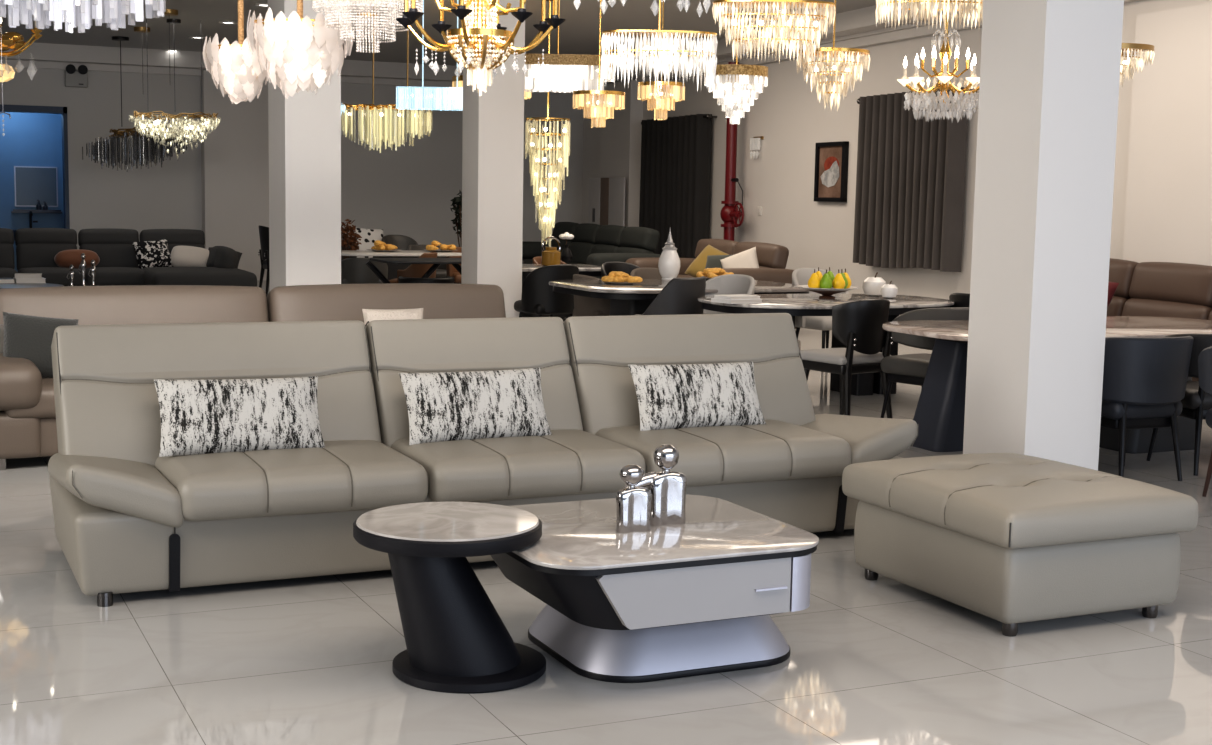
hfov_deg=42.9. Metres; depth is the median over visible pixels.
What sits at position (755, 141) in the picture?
wall sconce
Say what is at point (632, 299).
dining table
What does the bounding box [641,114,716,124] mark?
curtain rod
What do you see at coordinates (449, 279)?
dining chair
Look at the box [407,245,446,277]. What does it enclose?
dining chair
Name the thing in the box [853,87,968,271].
curtain
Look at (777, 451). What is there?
seat cushion
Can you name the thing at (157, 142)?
chandelier
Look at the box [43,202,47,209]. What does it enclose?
soap bottle
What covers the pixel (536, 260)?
dining chair
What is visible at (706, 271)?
croissant
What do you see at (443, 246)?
croissant
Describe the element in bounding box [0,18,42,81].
chandelier
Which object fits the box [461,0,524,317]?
pillar
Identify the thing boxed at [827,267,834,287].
pear
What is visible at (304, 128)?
pillar
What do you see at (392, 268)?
dining table
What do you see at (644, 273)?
dining chair
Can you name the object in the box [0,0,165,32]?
chandelier
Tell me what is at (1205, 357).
dining chair
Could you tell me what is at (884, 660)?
floor
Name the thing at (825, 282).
pear
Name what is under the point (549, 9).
chandelier
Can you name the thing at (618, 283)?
plate
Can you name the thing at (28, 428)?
sofa
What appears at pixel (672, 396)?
pillow
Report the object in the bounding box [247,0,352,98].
chandelier
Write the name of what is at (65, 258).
cushion
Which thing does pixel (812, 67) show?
chandelier
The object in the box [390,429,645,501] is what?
seat cushion
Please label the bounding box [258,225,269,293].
dining chair
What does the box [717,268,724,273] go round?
croissant
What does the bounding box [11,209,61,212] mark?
wall shelf
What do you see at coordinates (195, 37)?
recessed light
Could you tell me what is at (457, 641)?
side table
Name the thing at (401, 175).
wall
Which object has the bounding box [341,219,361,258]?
potted plant
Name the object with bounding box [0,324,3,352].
cushion
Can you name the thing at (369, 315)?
cushion
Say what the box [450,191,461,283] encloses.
potted plant
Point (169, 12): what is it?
ceiling rose
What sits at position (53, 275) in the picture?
seat cushion
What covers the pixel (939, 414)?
dining table
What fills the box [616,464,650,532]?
figurine
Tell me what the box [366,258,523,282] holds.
dining table
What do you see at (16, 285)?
coffee table
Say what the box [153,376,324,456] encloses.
pillow
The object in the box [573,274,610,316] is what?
dining chair
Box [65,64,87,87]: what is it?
emergency light
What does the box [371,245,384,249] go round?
croissant
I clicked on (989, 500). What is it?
cushion
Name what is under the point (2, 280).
book
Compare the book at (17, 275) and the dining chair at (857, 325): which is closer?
the dining chair at (857, 325)
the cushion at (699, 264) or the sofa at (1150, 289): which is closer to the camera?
the sofa at (1150, 289)
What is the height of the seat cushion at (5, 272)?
0.230 m
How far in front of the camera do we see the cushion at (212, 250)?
20.07 m
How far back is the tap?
25.80 m
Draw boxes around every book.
[0,278,14,283]
[14,277,45,282]
[15,273,41,278]
[711,298,762,303]
[714,294,759,299]
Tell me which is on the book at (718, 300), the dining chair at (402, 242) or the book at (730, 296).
the book at (730, 296)
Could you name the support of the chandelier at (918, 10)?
hanging from the ceiling
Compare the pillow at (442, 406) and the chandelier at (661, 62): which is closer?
the pillow at (442, 406)
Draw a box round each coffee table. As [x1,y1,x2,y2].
[0,283,62,288]
[491,494,818,682]
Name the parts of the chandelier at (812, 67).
plate, rod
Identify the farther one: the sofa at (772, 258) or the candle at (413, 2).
the sofa at (772, 258)
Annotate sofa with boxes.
[0,228,256,286]
[0,283,505,469]
[48,313,918,606]
[522,222,660,278]
[626,239,795,328]
[1107,258,1211,380]
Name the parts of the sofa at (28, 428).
leg, armrest, backrest, backrest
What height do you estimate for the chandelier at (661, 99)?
1.432 m
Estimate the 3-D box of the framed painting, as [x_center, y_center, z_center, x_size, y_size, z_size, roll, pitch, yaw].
[2.780,-2.477,19.043,0.060,0.729,0.756,-1,7,-20]
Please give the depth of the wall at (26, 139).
25.85 m
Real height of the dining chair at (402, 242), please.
0.882 m
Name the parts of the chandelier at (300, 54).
glass, glass, glass, glass, glass, glass, glass, glass, glass, glass, glass, glass, glass, glass, glass, glass, glass, glass, glass, glass, glass, glass, glass, rope rod, glass, glass, glass, glass, glass, glass, glass, glass, glass, glass, glass, glass, glass, glass, glass, glass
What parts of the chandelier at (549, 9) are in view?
rod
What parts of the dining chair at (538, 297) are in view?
seat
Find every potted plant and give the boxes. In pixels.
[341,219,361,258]
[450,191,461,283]
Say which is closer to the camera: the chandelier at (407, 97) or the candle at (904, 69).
the candle at (904, 69)
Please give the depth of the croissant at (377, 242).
19.21 m
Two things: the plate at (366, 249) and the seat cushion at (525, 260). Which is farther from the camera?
the seat cushion at (525, 260)
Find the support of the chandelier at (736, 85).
hanging from the ceiling
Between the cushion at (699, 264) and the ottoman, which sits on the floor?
the ottoman
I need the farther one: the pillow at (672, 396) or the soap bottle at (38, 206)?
the soap bottle at (38, 206)
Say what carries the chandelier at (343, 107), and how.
hanging from the ceiling
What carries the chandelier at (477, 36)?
hanging from the ceiling
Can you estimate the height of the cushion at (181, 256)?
0.322 m
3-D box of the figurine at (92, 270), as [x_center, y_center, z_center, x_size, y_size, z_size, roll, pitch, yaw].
[-5.491,-1.048,16.496,0.070,0.316,0.086,4,7,21]
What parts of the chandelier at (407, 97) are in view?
rod, rod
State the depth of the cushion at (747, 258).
17.29 m
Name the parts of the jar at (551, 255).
ring handle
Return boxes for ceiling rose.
[134,27,149,71]
[164,9,177,62]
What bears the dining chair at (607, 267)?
on the floor
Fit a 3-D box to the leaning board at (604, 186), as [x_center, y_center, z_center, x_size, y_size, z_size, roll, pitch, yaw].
[-0.027,-2.384,26.024,0.030,1.793,0.402,-1,7,-20]
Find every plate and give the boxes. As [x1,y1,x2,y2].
[366,249,399,251]
[424,249,456,251]
[603,281,640,284]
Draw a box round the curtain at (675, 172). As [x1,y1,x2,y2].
[639,114,711,257]
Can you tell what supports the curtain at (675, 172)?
hanging from the curtain rod at (708, 116)
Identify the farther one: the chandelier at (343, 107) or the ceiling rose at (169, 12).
the ceiling rose at (169, 12)
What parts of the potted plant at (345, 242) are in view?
stem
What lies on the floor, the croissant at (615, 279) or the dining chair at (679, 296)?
the dining chair at (679, 296)
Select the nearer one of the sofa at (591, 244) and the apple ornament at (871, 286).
the apple ornament at (871, 286)
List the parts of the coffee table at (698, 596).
plate, drawer, drawer handle, panel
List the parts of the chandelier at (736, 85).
rod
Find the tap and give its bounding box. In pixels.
[29,211,37,227]
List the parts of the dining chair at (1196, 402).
leg, backrest, seat frame, seat, leg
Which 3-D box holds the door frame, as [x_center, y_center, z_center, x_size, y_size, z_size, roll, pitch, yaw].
[-9.460,-2.795,24.027,2.041,2.722,0.290,-2,7,-25]
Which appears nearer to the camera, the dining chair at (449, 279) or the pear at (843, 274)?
the pear at (843, 274)
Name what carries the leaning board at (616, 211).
on the floor
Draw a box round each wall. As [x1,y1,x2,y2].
[0,67,583,248]
[0,112,63,271]
[582,0,1211,299]
[1123,3,1211,265]
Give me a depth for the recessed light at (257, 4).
17.99 m
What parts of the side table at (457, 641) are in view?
plate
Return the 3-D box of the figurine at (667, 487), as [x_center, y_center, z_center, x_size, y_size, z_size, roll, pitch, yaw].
[0.159,0.366,5.018,0.226,0.263,0.080,-2,7,-25]
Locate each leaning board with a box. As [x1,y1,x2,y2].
[588,178,600,224]
[600,178,608,224]
[608,178,625,226]
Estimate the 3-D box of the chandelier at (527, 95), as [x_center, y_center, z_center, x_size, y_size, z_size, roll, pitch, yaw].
[-1.312,-3.640,17.773,0.924,1.174,0.924,-2,7,-25]
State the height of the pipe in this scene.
3.350 m
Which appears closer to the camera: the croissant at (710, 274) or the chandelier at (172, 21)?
the croissant at (710, 274)
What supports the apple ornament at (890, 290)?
on the dining table at (862, 384)
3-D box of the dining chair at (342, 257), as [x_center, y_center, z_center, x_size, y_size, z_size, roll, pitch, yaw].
[-3.538,-1.518,22.022,0.586,0.862,0.574,3,7,15]
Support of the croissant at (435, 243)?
on the croissant at (428, 247)
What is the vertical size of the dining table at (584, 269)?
0.750 m
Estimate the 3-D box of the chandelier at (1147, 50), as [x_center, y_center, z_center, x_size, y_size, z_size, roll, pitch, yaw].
[3.603,-2.666,10.960,0.609,1.375,0.610,-2,7,-25]
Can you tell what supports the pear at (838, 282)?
on the fruit bowl
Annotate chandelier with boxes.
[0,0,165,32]
[0,18,10,118]
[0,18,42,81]
[82,36,188,171]
[132,19,217,129]
[203,0,268,103]
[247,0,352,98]
[312,0,422,52]
[341,103,345,113]
[345,4,430,116]
[396,0,462,110]
[396,0,565,95]
[452,75,531,99]
[524,0,613,92]
[525,0,570,220]
[573,0,624,127]
[601,0,717,91]
[638,0,684,119]
[704,7,767,123]
[712,0,835,61]
[796,0,869,110]
[875,0,982,29]
[897,0,979,103]
[1119,43,1154,87]
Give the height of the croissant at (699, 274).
0.060 m
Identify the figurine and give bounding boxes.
[66,265,74,285]
[78,253,85,285]
[88,260,95,284]
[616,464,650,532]
[623,444,686,525]
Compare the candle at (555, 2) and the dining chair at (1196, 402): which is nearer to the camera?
the candle at (555, 2)
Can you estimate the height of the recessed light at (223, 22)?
0.016 m
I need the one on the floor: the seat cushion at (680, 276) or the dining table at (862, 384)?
the dining table at (862, 384)
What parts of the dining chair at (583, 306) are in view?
seat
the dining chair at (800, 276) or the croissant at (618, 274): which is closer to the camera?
the croissant at (618, 274)
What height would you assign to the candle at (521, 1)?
0.135 m
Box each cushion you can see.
[0,267,17,277]
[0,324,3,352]
[3,312,78,378]
[4,378,55,417]
[18,267,81,285]
[54,249,99,269]
[85,267,145,285]
[132,239,173,268]
[155,440,427,521]
[170,246,208,266]
[206,247,241,268]
[355,228,382,257]
[362,308,422,325]
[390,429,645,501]
[522,259,532,262]
[595,419,850,486]
[678,275,693,277]
[685,245,728,277]
[705,255,731,268]
[720,247,758,267]
[842,453,1197,548]
[1107,281,1118,308]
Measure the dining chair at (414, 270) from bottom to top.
0.802 m
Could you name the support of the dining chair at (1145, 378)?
on the floor
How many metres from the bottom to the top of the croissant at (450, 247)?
0.078 m
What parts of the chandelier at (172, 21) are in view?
rod, rod, twig frame, rod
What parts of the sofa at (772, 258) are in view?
armrest, armrest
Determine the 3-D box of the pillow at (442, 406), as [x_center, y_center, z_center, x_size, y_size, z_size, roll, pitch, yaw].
[-0.542,0.138,6.466,0.637,0.284,0.197,-2,7,-25]
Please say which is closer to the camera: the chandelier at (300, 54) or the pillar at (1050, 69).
the pillar at (1050, 69)
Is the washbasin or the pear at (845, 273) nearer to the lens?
the pear at (845, 273)
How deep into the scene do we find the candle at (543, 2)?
7.39 m
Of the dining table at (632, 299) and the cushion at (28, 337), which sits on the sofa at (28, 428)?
the cushion at (28, 337)
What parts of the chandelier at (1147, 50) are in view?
plate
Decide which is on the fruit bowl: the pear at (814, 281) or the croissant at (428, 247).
the pear at (814, 281)
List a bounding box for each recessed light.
[189,36,205,38]
[219,21,236,23]
[255,3,267,6]
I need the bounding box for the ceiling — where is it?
[1,0,894,65]
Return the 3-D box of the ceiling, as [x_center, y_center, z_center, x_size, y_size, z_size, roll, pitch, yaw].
[-1.999,-3.823,13.584,20.000,0.120,30.000,-2,7,-25]
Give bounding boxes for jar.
[541,236,560,265]
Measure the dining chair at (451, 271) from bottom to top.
0.802 m
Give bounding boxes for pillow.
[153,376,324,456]
[399,368,551,444]
[628,362,765,430]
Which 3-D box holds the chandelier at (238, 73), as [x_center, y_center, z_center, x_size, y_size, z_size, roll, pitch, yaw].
[-2.220,-2.456,9.350,0.459,1.637,0.306,1,7,0]
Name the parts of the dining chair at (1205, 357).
backrest, leg, seat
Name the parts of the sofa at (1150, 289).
backrest, backrest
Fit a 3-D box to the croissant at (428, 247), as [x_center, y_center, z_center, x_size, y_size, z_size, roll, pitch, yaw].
[-2.217,-1.580,19.526,0.116,0.078,0.193,-5,9,-41]
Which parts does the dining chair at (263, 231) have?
leg, backrest, leg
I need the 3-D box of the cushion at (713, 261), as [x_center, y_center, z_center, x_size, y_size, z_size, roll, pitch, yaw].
[1.374,-1.197,17.769,0.577,0.345,0.237,5,8,33]
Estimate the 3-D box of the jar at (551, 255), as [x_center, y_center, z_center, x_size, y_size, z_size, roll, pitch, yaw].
[-0.577,-1.277,16.223,0.198,0.312,0.198,3,7,20]
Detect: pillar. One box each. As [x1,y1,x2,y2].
[200,70,268,279]
[268,0,340,290]
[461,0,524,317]
[600,80,642,226]
[963,0,1123,470]
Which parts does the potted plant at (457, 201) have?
stem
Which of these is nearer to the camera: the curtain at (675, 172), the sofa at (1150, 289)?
the sofa at (1150, 289)
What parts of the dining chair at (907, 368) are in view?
leg, seat, seat frame, backrest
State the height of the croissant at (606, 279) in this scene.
0.060 m
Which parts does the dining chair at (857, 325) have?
leg, leg, seat frame, seat, leg, backrest, leg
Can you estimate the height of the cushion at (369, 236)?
0.499 m
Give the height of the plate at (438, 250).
0.022 m
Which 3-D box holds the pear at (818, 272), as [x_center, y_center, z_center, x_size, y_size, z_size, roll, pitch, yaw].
[1.628,-0.727,11.823,0.100,0.161,0.101,7,9,44]
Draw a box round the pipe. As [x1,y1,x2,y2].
[720,62,743,240]
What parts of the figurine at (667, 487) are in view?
arm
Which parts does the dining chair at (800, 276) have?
leg, seat, leg, leg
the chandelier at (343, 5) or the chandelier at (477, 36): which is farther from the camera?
the chandelier at (343, 5)
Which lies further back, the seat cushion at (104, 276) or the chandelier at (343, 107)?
the seat cushion at (104, 276)
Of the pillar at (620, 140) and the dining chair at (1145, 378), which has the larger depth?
the pillar at (620, 140)
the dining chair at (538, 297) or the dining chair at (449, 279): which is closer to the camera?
the dining chair at (538, 297)
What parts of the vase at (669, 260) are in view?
lid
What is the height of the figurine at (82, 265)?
0.386 m
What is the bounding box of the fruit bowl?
[797,285,858,298]
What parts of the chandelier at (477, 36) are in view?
arm, arm, arm, arm, arm, arm, stem, lamp shade, arm, arm, arm, arm, arm, arm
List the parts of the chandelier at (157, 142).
rod, twig frame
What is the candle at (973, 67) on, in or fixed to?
on the chandelier at (944, 76)
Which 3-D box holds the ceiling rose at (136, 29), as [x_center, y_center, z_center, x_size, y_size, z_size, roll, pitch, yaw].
[-6.313,-4.241,20.997,0.220,0.900,0.220,-2,7,-25]
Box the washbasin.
[11,211,37,240]
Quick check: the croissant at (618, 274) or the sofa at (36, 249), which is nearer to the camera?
the croissant at (618, 274)
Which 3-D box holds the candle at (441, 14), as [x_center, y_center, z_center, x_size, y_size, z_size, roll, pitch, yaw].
[-0.796,-1.764,7.466,0.022,0.135,0.021,-2,7,-25]
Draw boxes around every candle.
[404,0,408,11]
[411,0,415,7]
[439,0,443,20]
[520,0,523,7]
[541,0,545,20]
[553,0,557,14]
[903,68,906,76]
[943,65,946,72]
[972,66,975,74]
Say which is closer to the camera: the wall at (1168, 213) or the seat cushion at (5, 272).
the wall at (1168, 213)
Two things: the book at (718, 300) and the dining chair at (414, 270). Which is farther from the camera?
the dining chair at (414, 270)
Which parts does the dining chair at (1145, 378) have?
leg, leg, seat frame, seat, backrest, leg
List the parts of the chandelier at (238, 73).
glass, glass, glass, glass, glass, glass, glass, glass, glass, glass, glass, glass, glass, rope rod, glass, glass, glass, glass, glass, glass, glass, glass, glass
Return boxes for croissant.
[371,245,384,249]
[374,240,385,245]
[384,244,394,249]
[426,245,438,250]
[431,241,440,245]
[440,244,447,249]
[448,244,455,249]
[602,276,612,282]
[613,276,625,282]
[615,271,628,276]
[626,276,642,282]
[696,271,706,276]
[703,268,718,273]
[707,272,717,277]
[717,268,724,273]
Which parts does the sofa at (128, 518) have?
armrest, backrest, backrest, backrest, armrest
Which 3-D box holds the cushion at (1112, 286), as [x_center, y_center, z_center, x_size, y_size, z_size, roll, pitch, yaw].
[4.128,-0.598,13.212,0.254,0.466,0.472,-4,8,-37]
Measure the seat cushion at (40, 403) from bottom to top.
0.190 m
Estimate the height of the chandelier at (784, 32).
1.274 m
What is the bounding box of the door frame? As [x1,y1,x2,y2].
[0,104,69,228]
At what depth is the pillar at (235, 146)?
25.11 m
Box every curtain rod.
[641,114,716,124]
[857,87,976,103]
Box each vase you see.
[559,232,573,261]
[658,228,679,279]
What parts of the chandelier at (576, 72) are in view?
rod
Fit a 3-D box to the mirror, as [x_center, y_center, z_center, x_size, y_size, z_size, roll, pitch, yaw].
[-9.587,-3.127,25.938,0.682,0.672,0.024,-2,7,-25]
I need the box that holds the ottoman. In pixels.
[842,453,1197,636]
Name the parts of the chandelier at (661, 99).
rod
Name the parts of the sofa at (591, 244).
armrest, backrest, backrest, backrest, armrest, backrest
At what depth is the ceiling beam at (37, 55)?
24.41 m
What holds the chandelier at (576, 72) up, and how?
hanging from the ceiling
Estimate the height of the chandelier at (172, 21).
1.792 m
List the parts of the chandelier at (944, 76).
flame bulb, flame bulb, arm, flame bulb, arm, arm, arm, flame bulb, arm, stem, arm, flame bulb, rod, arm, flame bulb, arm, arm, arm, flame bulb, flame bulb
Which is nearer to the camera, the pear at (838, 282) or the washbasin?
the pear at (838, 282)
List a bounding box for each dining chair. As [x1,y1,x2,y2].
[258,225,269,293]
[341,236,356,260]
[341,258,387,283]
[382,235,417,249]
[389,252,436,282]
[398,276,453,283]
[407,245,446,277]
[446,247,461,283]
[514,265,578,316]
[533,256,565,263]
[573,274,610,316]
[601,262,639,277]
[630,268,678,278]
[635,276,705,314]
[703,274,754,313]
[792,268,848,348]
[800,299,892,417]
[880,307,968,417]
[949,293,969,307]
[1100,336,1193,480]
[1147,333,1211,475]
[1198,346,1211,496]
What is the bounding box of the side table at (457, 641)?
[353,502,545,693]
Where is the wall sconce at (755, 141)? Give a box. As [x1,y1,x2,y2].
[750,136,763,158]
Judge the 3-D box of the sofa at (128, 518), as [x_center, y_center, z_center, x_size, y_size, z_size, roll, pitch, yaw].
[-0.435,0.269,6.569,3.630,0.950,1.100,-2,7,-25]
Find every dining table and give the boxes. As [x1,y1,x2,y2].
[341,250,461,279]
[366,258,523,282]
[522,264,600,321]
[549,279,809,315]
[697,293,954,395]
[882,316,1211,453]
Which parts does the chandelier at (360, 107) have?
rod, branch frame, rod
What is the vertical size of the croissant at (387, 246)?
0.078 m
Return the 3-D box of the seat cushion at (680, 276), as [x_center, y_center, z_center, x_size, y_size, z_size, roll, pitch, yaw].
[0.942,-1.084,18.827,0.800,0.190,1.135,-1,7,-20]
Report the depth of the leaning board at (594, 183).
26.41 m
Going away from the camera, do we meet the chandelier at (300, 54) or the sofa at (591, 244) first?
the chandelier at (300, 54)
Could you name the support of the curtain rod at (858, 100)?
attached to the wall at (791, 119)
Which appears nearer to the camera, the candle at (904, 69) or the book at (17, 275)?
the candle at (904, 69)
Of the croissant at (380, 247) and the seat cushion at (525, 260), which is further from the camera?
the seat cushion at (525, 260)
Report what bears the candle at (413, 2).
on the chandelier at (477, 36)
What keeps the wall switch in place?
attached to the wall at (791, 119)
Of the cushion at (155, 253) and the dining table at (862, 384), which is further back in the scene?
the cushion at (155, 253)
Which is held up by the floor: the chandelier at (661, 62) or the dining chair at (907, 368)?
the dining chair at (907, 368)
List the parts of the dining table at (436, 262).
leg, leg, leg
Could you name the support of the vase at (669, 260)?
on the dining table at (632, 299)
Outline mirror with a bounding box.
[14,166,57,206]
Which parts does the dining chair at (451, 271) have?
seat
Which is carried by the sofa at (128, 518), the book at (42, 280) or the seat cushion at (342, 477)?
the seat cushion at (342, 477)
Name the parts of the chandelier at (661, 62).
rod, plate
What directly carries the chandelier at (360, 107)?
hanging from the ceiling
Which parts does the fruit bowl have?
bowl dish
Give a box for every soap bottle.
[36,200,41,209]
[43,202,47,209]
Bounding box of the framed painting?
[814,141,848,201]
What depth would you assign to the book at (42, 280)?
16.38 m
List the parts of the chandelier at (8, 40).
arm, arm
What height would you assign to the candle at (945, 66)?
0.060 m
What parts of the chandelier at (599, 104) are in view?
rod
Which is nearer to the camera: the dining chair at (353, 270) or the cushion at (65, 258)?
the dining chair at (353, 270)
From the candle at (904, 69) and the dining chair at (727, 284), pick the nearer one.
the candle at (904, 69)
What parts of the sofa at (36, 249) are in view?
backrest, backrest, backrest, backrest, armrest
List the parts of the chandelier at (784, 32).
plate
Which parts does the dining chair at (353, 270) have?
seat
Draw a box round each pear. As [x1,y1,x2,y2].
[808,269,819,287]
[816,267,822,279]
[820,269,832,288]
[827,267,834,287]
[832,269,844,288]
[840,269,847,288]
[844,269,850,288]
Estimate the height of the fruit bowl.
0.086 m
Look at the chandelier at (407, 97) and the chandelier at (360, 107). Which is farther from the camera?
the chandelier at (360, 107)
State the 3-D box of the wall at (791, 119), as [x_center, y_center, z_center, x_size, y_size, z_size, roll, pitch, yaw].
[4.806,-1.835,13.892,0.250,3.650,35.000,-1,7,-20]
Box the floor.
[0,280,1211,744]
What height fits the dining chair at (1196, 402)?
0.802 m
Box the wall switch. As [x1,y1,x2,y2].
[757,207,761,214]
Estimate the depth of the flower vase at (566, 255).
17.32 m
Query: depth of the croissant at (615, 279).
13.08 m
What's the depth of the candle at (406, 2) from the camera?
7.23 m
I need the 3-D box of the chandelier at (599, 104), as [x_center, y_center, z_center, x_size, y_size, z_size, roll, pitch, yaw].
[-0.053,-2.938,13.547,0.460,1.558,0.460,4,7,25]
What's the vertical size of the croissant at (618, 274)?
0.060 m
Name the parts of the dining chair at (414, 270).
seat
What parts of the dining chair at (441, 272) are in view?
seat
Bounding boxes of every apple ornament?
[862,272,885,295]
[880,281,897,297]
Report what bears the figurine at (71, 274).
on the coffee table

